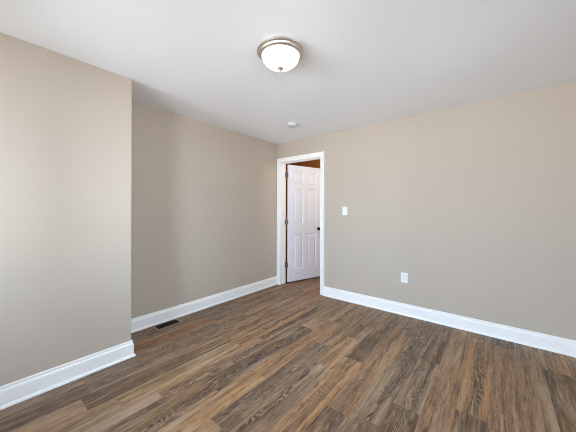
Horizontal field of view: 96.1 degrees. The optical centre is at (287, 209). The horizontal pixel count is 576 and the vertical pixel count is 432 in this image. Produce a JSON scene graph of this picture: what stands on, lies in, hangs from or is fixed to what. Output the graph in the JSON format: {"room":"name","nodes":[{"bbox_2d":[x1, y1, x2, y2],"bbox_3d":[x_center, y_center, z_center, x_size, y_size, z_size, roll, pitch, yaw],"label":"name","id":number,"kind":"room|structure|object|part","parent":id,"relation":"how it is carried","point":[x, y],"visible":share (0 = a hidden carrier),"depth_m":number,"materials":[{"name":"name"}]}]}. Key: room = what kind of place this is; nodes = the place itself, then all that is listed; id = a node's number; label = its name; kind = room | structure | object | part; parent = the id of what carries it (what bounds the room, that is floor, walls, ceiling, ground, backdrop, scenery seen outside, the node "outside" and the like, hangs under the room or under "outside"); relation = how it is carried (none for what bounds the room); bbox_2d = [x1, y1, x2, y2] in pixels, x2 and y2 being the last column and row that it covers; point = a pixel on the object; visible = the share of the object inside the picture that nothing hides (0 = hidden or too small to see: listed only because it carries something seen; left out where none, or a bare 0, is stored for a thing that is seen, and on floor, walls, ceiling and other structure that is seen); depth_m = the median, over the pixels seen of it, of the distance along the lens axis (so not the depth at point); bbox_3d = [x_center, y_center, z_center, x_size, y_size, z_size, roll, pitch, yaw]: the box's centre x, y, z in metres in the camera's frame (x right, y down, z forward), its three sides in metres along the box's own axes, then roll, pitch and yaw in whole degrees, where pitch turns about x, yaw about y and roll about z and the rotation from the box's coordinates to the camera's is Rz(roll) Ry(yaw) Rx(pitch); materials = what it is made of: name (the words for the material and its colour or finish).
{"room":"empty bedroom","nodes":[
{"label":"empty bedroom","id":0,"kind":"room"},
{"bbox_2d":[0,33,131,385],"bbox_3d":[-2.107,0.067,1.870,0.609,2.440,1.560,0,0,39],"label":"wall","id":1,"kind":"structure","parent":0,"point":[66,122],"depth_m":1.91,"materials":[{"name":"beige paint"}]},
{"bbox_2d":[0,276,276,409],"bbox_3d":[-1.268,1.218,2.790,0.518,0.140,4.050,0,0,39],"label":"baseboard","id":2,"kind":"structure","parent":1,"relation":"attached to","point":[18,391],"depth_m":2.12,"materials":[{"name":"white wood"}]},
{"bbox_2d":[131,101,276,318],"bbox_3d":[-1.021,0.070,3.597,0.120,2.440,2.490,0,0,39],"label":"wall","id":3,"kind":"structure","parent":0,"point":[204,195],"depth_m":3.29,"materials":[{"name":"beige paint"}]},
{"bbox_2d":[0,268,575,431],"bbox_3d":[-0.112,1.294,2.689,5.040,0.003,5.590,0,0,39],"label":"floor","id":4,"kind":"structure","parent":0,"point":[289,356],"depth_m":1.97,"materials":[{"name":"plastic"}]},
{"bbox_2d":[152,318,181,330],"bbox_3d":[-1.355,1.286,2.916,0.156,0.005,0.285,0,0,39],"label":"floor vent","id":5,"kind":"object","parent":4,"relation":"in","point":[173,322],"visible":1,"depth_m":2.90,"materials":[{"name":"brown metal"}]},
{"bbox_2d":[0,0,575,143],"bbox_3d":[-0.104,-1.198,2.675,5.060,0.100,5.610,0,0,39],"label":"ceiling","id":6,"kind":"structure","parent":0,"point":[363,62],"depth_m":1.88,"materials":[{"name":"white paint"}]},
{"bbox_2d":[257,36,303,71],"bbox_3d":[-0.053,-1.066,1.844,0.334,0.162,0.334,0,0,39],"label":"ceiling light","id":7,"kind":"object","parent":6,"relation":"attached to","point":[278,53],"visible":1,"depth_m":1.76,"materials":[{"name":"white glass"}]},
{"bbox_3d":[-0.053,-1.052,1.844,0.267,0.091,0.267,0,0,39],"label":"lamp shade","id":8,"kind":"part","parent":7,"relation":"part of","materials":[{"name":"white glass"}]},
{"bbox_2d":[287,122,297,127],"bbox_3d":[0.058,-1.127,3.440,0.140,0.040,0.140,0,0,39],"label":"smoke detector","id":9,"kind":"object","parent":6,"relation":"attached to","point":[290,124],"visible":1,"depth_m":3.40,"materials":[{"name":"white plastic"}]},
{"bbox_2d":[286,159,319,261],"bbox_3d":[1.172,0.075,5.172,3.900,2.440,0.120,0,0,39],"label":"wall","id":10,"kind":"structure","parent":0,"point":[312,163],"depth_m":5.79,"materials":[{"name":"orange paint"}]},
{"bbox_2d":[277,82,575,340],"bbox_3d":[0.802,0.074,3.811,5.040,2.440,0.140,0,0,39],"label":"wall","id":11,"kind":"structure","parent":0,"point":[474,202],"depth_m":2.81,"materials":[{"name":"beige paint"}]},
{"bbox_2d":[277,151,324,294],"bbox_3d":[0.221,0.203,4.270,0.947,2.180,0.159,0,0,39],"label":"door frame","id":12,"kind":"structure","parent":11,"relation":"attached to","point":[281,162],"depth_m":4.48,"materials":[{"name":"white wood"}]},
{"bbox_2d":[285,165,319,281],"bbox_3d":[0.285,0.236,4.769,0.814,2.066,0.171,0,0,-34],"label":"door","id":13,"kind":"structure","parent":11,"relation":"in","point":[302,221],"depth_m":4.75,"materials":[{"name":"white paint"}]},
{"bbox_2d":[342,207,346,214],"bbox_3d":[0.810,0.013,3.702,0.078,0.122,0.019,0,0,39],"label":"light switch","id":14,"kind":"object","parent":11,"relation":"attached to","point":[344,209],"visible":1,"depth_m":3.71,"materials":[{"name":"white plastic"}]},
{"bbox_2d":[401,272,407,282],"bbox_3d":[1.435,0.836,3.200,0.080,0.124,0.008,0,0,39],"label":"electrical outlet","id":15,"kind":"object","parent":11,"relation":"attached to","point":[404,276],"visible":1,"depth_m":3.20,"materials":[{"name":"white plastic"}]},
{"bbox_2d":[323,286,575,357],"bbox_3d":[1.562,1.226,3.083,2.635,0.140,0.029,0,0,39],"label":"baseboard","id":16,"kind":"structure","parent":11,"relation":"attached to","point":[560,345],"depth_m":2.79,"materials":[{"name":"white wood"}]}
]}

